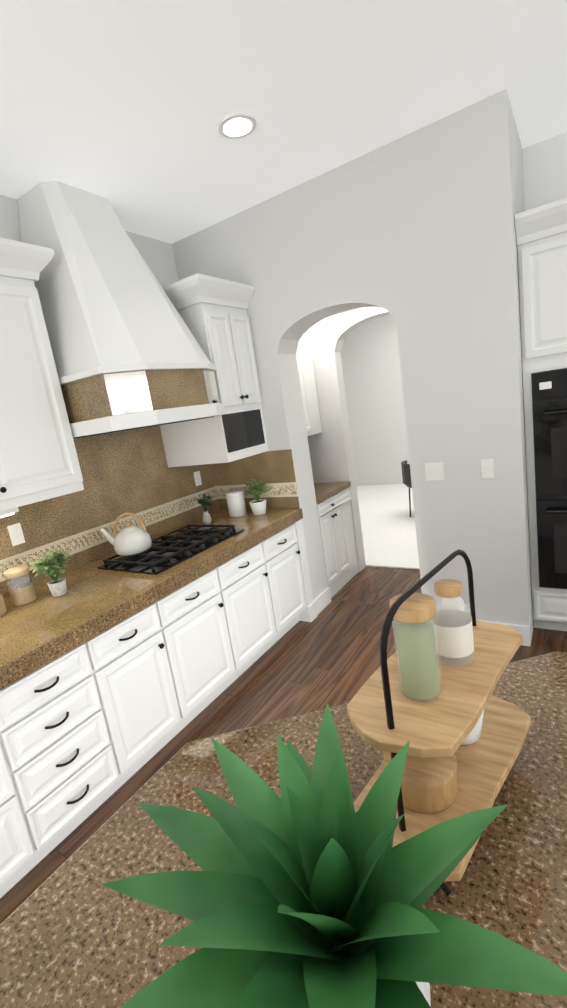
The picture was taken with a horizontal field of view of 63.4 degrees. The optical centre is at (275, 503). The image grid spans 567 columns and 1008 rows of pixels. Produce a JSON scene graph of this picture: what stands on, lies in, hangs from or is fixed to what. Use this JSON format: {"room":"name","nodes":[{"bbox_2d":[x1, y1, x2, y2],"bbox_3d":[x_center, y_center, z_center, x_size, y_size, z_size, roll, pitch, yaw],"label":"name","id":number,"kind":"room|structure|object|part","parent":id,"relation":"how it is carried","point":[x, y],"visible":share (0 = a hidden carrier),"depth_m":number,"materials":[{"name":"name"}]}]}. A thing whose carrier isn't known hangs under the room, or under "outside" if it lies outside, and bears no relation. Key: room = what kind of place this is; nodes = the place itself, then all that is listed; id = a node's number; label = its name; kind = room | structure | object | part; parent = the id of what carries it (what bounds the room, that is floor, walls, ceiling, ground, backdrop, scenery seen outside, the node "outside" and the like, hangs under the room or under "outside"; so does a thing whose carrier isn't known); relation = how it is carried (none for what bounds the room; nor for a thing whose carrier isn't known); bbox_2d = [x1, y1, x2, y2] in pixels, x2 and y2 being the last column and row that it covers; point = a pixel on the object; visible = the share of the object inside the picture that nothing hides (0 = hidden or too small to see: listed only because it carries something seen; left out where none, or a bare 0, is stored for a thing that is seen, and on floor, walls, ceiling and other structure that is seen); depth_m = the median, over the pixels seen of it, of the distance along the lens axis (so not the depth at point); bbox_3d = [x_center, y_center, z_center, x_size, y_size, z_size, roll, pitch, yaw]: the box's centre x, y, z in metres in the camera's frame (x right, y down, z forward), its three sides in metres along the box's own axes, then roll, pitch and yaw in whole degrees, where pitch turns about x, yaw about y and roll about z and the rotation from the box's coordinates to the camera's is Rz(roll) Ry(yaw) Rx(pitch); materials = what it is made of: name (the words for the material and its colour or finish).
{"room":"kitchen","nodes":[
{"label":"kitchen","id":0,"kind":"room"},
{"bbox_2d":[0,195,178,467],"bbox_3d":[-2.435,0.305,1.166,0.100,3.050,6.800,-1,14,34],"label":"wall","id":1,"kind":"structure","parent":0,"point":[158,256],"depth_m":3.36,"materials":[{"name":"white paint"}]},
{"bbox_2d":[0,270,83,511],"bbox_3d":[-1.544,-0.477,2.115,0.348,1.090,1.015,-1,14,34],"label":"upper cabinet","id":2,"kind":"object","parent":1,"relation":"attached to","point":[39,461],"depth_m":2.29,"materials":[{"name":"white wood"}]},
{"bbox_2d":[0,507,18,517],"bbox_3d":[-1.586,0.145,1.961,0.115,0.037,0.930,-1,14,34],"label":"under-cabinet light","id":3,"kind":"object","parent":2,"relation":"attached to","point":[12,511],"visible":0.77,"depth_m":2.25,"materials":[{"name":"white plastic"}]},
{"bbox_2d":[0,426,219,598],"bbox_3d":[-1.818,0.270,1.985,0.018,0.779,4.799,-1,14,34],"label":"backsplash","id":4,"kind":"structure","parent":1,"relation":"attached to","point":[127,472],"depth_m":3.04,"materials":[{"name":"stone"}]},
{"bbox_2d":[7,523,24,545],"bbox_3d":[-1.438,0.169,2.546,0.007,0.115,0.070,-1,14,34],"label":"outlet","id":5,"kind":"object","parent":4,"relation":"attached to","point":[16,534],"depth_m":2.54,"materials":[{"name":"white plastic"}]},
{"bbox_2d":[193,471,201,485],"bbox_3d":[-0.638,-0.208,3.757,0.007,0.115,0.070,-1,14,34],"label":"outlet","id":6,"kind":"object","parent":4,"relation":"attached to","point":[197,477],"depth_m":3.75,"materials":[{"name":"white plastic"}]},
{"bbox_2d":[18,182,225,438],"bbox_3d":[-0.910,-1.129,2.709,0.763,1.354,0.930,-1,14,34],"label":"range hood","id":7,"kind":"object","parent":1,"relation":"attached to","point":[128,352],"visible":0.79,"depth_m":2.46,"materials":[{"name":"white"}]},
{"bbox_2d":[0,566,566,923],"bbox_3d":[0.988,1.144,2.385,8.900,0.100,12.200,-1,14,34],"label":"floor","id":8,"kind":"structure","parent":0,"point":[329,654],"depth_m":2.90,"materials":[{"name":"brown wood"}]},
{"bbox_2d":[0,723,43,897],"bbox_3d":[-1.415,1.150,1.850,0.806,0.830,0.330,-1,14,34],"label":"base cabinet","id":9,"kind":"object","parent":8,"relation":"on","point":[20,852],"depth_m":1.76,"materials":[{"name":"white wood"}]},
{"bbox_2d":[0,639,127,856],"bbox_3d":[-1.216,1.056,2.151,0.806,0.830,0.415,-1,14,34],"label":"base cabinet","id":10,"kind":"object","parent":8,"relation":"on","point":[88,728],"depth_m":1.92,"materials":[{"name":"white wood"}]},
{"bbox_2d":[92,600,187,778],"bbox_3d":[-0.994,0.951,2.487,0.806,0.830,0.416,-1,14,34],"label":"base cabinet","id":11,"kind":"object","parent":8,"relation":"on","point":[134,659],"depth_m":2.26,"materials":[{"name":"white wood"}]},
{"bbox_2d":[160,566,239,723],"bbox_3d":[-0.754,0.838,2.850,0.806,0.830,0.484,-1,14,34],"label":"base cabinet","id":12,"kind":"object","parent":8,"relation":"on","point":[196,613],"depth_m":2.63,"materials":[{"name":"white wood"}]},
{"bbox_2d":[220,541,279,674],"bbox_3d":[-0.495,0.716,3.242,0.806,0.830,0.486,-1,14,34],"label":"base cabinet","id":13,"kind":"object","parent":8,"relation":"on","point":[249,594],"depth_m":3.02,"materials":[{"name":"white wood"}]},
{"bbox_2d":[0,652,566,1007],"bbox_3d":[0.967,1.012,0.531,2.675,0.910,1.350,-1,14,34],"label":"kitchen island","id":14,"kind":"object","parent":8,"relation":"on","point":[75,932],"visible":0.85,"depth_m":0.78,"materials":[{"name":"brown"}]},
{"bbox_2d":[102,704,566,1007],"bbox_3d":[0.024,0.508,0.511,0.558,0.355,0.448,-1,14,34],"label":"potted plant","id":15,"kind":"object","parent":14,"relation":"on","point":[312,888],"visible":1,"depth_m":0.52,"materials":[{"name":"green plant"}]},
{"bbox_2d":[347,549,530,895],"bbox_3d":[0.302,0.341,0.845,0.204,0.461,0.471,2,16,43],"label":"tiered tray","id":16,"kind":"object","parent":14,"relation":"on","point":[385,713],"visible":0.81,"depth_m":0.78,"materials":[{"name":"brown wood"}]},
{"bbox_2d":[389,593,441,701],"bbox_3d":[0.235,0.238,0.765,0.072,0.164,0.071,-1,14,34],"label":"jar","id":17,"kind":"object","parent":16,"relation":"on","point":[415,614],"visible":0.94,"depth_m":0.74,"materials":[{"name":"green glass"}]},
{"bbox_2d":[383,751,457,813],"bbox_3d":[0.257,0.471,0.813,0.124,0.066,0.124,-1,14,34],"label":"box","id":18,"kind":"object","parent":16,"relation":"on","point":[429,785],"visible":0.62,"depth_m":0.76,"materials":[{"name":"brown wood"}]},
{"bbox_2d":[430,579,473,666],"bbox_3d":[0.322,0.215,0.845,0.074,0.148,0.072,-1,14,34],"label":"jar","id":19,"kind":"object","parent":16,"relation":"on","point":[454,629],"visible":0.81,"depth_m":0.82,"materials":[{"name":"clear glass"}]},
{"bbox_2d":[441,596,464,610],"bbox_3d":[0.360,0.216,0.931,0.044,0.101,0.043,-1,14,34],"label":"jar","id":20,"kind":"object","parent":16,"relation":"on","point":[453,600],"depth_m":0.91,"materials":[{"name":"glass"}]},
{"bbox_2d":[461,711,483,744],"bbox_3d":[0.357,0.387,0.925,0.140,0.152,0.168,-1,14,34],"label":"bowl","id":21,"kind":"object","parent":16,"relation":"on","point":[474,735],"visible":0.04,"depth_m":0.89,"materials":[{"name":"white ceramic"}]},
{"bbox_2d":[264,519,316,637],"bbox_3d":[-0.218,0.586,3.657,0.811,0.830,0.546,-1,14,34],"label":"base cabinet","id":22,"kind":"object","parent":8,"relation":"on","point":[285,554],"depth_m":3.43,"materials":[{"name":"white wood"}]},
{"bbox_2d":[0,508,302,689],"bbox_3d":[-1.415,0.681,1.845,0.827,0.080,4.797,-1,14,34],"label":"countertop","id":23,"kind":"structure","parent":22,"relation":"on","point":[44,627],"depth_m":2.30,"materials":[{"name":"stone"}]},
{"bbox_2d":[0,593,6,616],"bbox_3d":[-1.415,0.457,2.223,0.158,0.198,0.158,-1,14,34],"label":"jar","id":24,"kind":"object","parent":23,"relation":"on","point":[3,609],"visible":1,"depth_m":2.24,"materials":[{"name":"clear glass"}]},
{"bbox_2d":[3,565,35,605],"bbox_3d":[-1.316,0.420,2.364,0.118,0.184,0.118,-1,14,34],"label":"jar","id":25,"kind":"object","parent":23,"relation":"on","point":[21,593],"visible":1,"depth_m":2.33,"materials":[{"name":"clear glass"}]},
{"bbox_2d":[29,549,73,596],"bbox_3d":[-1.153,0.356,2.403,0.200,0.242,0.219,-1,14,34],"label":"plant","id":26,"kind":"object","parent":23,"relation":"on","point":[51,565],"visible":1,"depth_m":2.37,"materials":[{"name":"green plant"}]},
{"bbox_2d":[97,524,243,574],"bbox_3d":[-0.648,0.264,2.951,0.515,0.047,0.810,-1,14,34],"label":"cooktop","id":27,"kind":"object","parent":23,"relation":"in","point":[166,551],"visible":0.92,"depth_m":2.83,"materials":[{"name":"black metal"}]},
{"bbox_2d":[100,513,151,555],"bbox_3d":[-0.918,0.173,2.847,0.275,0.248,0.228,-1,14,34],"label":"kettle","id":28,"kind":"object","parent":27,"relation":"on","point":[128,539],"visible":1,"depth_m":2.78,"materials":[{"name":"white ceramic"}]},
{"bbox_2d":[194,494,212,523],"bbox_3d":[-0.536,0.037,3.505,0.145,0.228,0.170,-1,14,34],"label":"potted plant","id":29,"kind":"object","parent":23,"relation":"on","point":[206,514],"visible":1,"depth_m":3.48,"materials":[{"name":"green plant"}]},
{"bbox_2d":[225,490,246,516],"bbox_3d":[-0.312,-0.005,3.629,0.144,0.192,0.144,-1,14,34],"label":"canister","id":30,"kind":"object","parent":23,"relation":"on","point":[236,503],"visible":1,"depth_m":3.58,"materials":[{"name":"white ceramic"}]},
{"bbox_2d":[243,479,269,515],"bbox_3d":[-0.145,-0.058,3.538,0.210,0.281,0.194,-1,14,34],"label":"potted plant","id":31,"kind":"object","parent":23,"relation":"on","point":[258,505],"visible":1,"depth_m":3.52,"materials":[{"name":"green plant"}]},
{"bbox_2d":[314,482,358,597],"bbox_3d":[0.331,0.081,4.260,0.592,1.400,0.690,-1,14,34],"label":"base cabinet","id":32,"kind":"object","parent":8,"relation":"on","point":[333,499],"visible":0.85,"depth_m":4.14,"materials":[{"name":"white wood"}]},
{"bbox_3d":[0.504,0.053,4.013,0.030,0.128,0.080,-1,14,34],"label":"knob","id":33,"kind":"part","parent":32,"relation":"part of","materials":[{"name":"black metal"}]},
{"bbox_2d":[357,484,419,569],"bbox_3d":[2.358,0.118,6.003,4.980,0.012,3.970,-1,14,34],"label":"room carpet","id":34,"kind":"object","parent":8,"relation":"on","point":[388,526],"visible":0.11,"depth_m":5.86,"materials":[{"name":"white carpet"}]},
{"bbox_2d":[401,460,411,516],"bbox_3d":[1.962,-0.215,6.065,0.538,0.728,0.504,-1,14,34],"label":"dining chair","id":35,"kind":"object","parent":34,"relation":"on","point":[406,472],"visible":0.35,"depth_m":5.97,"materials":[{"name":"grey"}]},
{"bbox_2d":[517,226,566,630],"bbox_3d":[2.034,-0.377,2.804,0.840,2.360,0.638,-1,14,34],"label":"tall cabinet","id":36,"kind":"object","parent":8,"relation":"on","point":[542,265],"depth_m":2.59,"materials":[{"name":"white wood"}]},
{"bbox_2d":[531,368,566,588],"bbox_3d":[1.877,-0.112,2.562,0.750,1.330,0.092,-1,14,34],"label":"double oven","id":37,"kind":"object","parent":36,"relation":"in","point":[549,398],"visible":1,"depth_m":2.71,"materials":[{"name":"black metal"}]},
{"bbox_2d":[0,0,566,243],"bbox_3d":[0.512,-1.905,1.750,8.900,0.100,12.200,-1,14,34],"label":"ceiling","id":38,"kind":"structure","parent":0,"point":[123,107],"depth_m":2.02,"materials":[{"name":"white paint"}]},
{"bbox_2d":[218,112,256,138],"bbox_3d":[-0.187,-1.837,2.233,0.188,0.013,0.188,-3,13,25],"label":"recessed light","id":39,"kind":"object","parent":38,"relation":"in","point":[237,125],"visible":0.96,"depth_m":2.20,"materials":[{"name":"white plastic"}]},
{"bbox_2d":[305,307,389,570],"bbox_3d":[1.030,-0.834,4.033,6.000,3.050,0.140,-1,14,34],"label":"wall","id":40,"kind":"structure","parent":0,"point":[330,451],"depth_m":4.28,"materials":[{"name":"white paint"}]},
{"bbox_2d":[172,88,533,644],"bbox_3d":[0.431,-0.603,3.374,2.447,3.050,0.280,-1,14,34],"label":"wall","id":41,"kind":"structure","parent":0,"point":[413,234],"depth_m":2.80,"materials":[{"name":"white paint"}]},
{"bbox_2d":[160,273,268,466],"bbox_3d":[-0.516,-0.908,3.358,0.693,1.184,0.597,-1,14,34],"label":"upper cabinet","id":42,"kind":"object","parent":41,"relation":"attached to","point":[220,331],"visible":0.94,"depth_m":3.20,"materials":[{"name":"white wood"}]},
{"bbox_3d":[-0.225,-0.762,3.265,0.030,0.028,0.085,-1,14,34],"label":"knob","id":43,"kind":"part","parent":42,"relation":"part of","materials":[{"name":"black metal"}]},
{"bbox_2d":[212,449,299,508],"bbox_3d":[-0.176,-0.184,3.720,0.779,0.461,0.017,-1,14,34],"label":"backsplash","id":44,"kind":"structure","parent":41,"relation":"attached to","point":[275,468],"depth_m":3.65,"materials":[{"name":"stone"}]},
{"bbox_2d":[313,587,330,614],"bbox_3d":[0.388,0.814,3.834,0.016,0.135,0.296,-1,14,34],"label":"baseboard","id":45,"kind":"structure","parent":41,"relation":"attached to","point":[322,600],"depth_m":3.84,"materials":[{"name":"white wood"}]},
{"bbox_2d":[425,462,443,480],"bbox_3d":[1.014,-0.207,2.933,0.115,0.115,0.008,-1,14,34],"label":"switch plate","id":46,"kind":"object","parent":41,"relation":"attached to","point":[434,471],"depth_m":2.93,"materials":[{"name":"white plastic"}]},
{"bbox_2d":[481,459,494,478],"bbox_3d":[1.274,-0.211,2.759,0.070,0.115,0.008,-1,14,34],"label":"switch plate","id":47,"kind":"object","parent":41,"relation":"attached to","point":[487,465],"depth_m":2.76,"materials":[{"name":"white plastic"}]},
{"bbox_2d":[477,620,529,645],"bbox_3d":[1.329,0.832,3.043,0.627,0.135,0.015,-1,14,34],"label":"baseboard","id":48,"kind":"structure","parent":41,"relation":"attached to","point":[523,630],"depth_m":2.88,"materials":[{"name":"white wood"}]},
{"bbox_2d":[341,314,409,485],"bbox_3d":[3.925,-1.877,6.872,8.900,3.050,0.100,-1,14,34],"label":"wall","id":49,"kind":"structure","parent":0,"point":[370,359],"depth_m":8.24,"materials":[{"name":"white paint"}]},
{"bbox_2d":[513,115,524,212],"bbox_3d":[1.621,-0.720,3.046,0.100,3.050,0.520,-1,14,34],"label":"pier","id":50,"kind":"object","parent":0,"point":[519,175],"visible":0.14,"depth_m":2.72,"materials":[{"name":"white paint"}]},
{"bbox_2d":[523,131,566,237],"bbox_3d":[2.481,-0.810,2.833,2.635,3.050,0.100,-1,14,34],"label":"wall","id":51,"kind":"structure","parent":0,"point":[545,170],"depth_m":2.89,"materials":[{"name":"white paint"}]},
{"bbox_3d":[-0.085,-0.713,4.287,0.100,3.050,0.700,-1,14,34],"label":"wall","id":52,"kind":"structure","parent":0,"visible":0},
{"bbox_2d":[296,333,321,435],"bbox_3d":[0.059,-1.030,4.093,0.357,0.900,0.690,-1,14,34],"label":"wall cabinet","id":53,"kind":"object","parent":52,"relation":"attached to","point":[308,387],"visible":0.12,"depth_m":4.15,"materials":[{"name":"white wood"}]}
]}

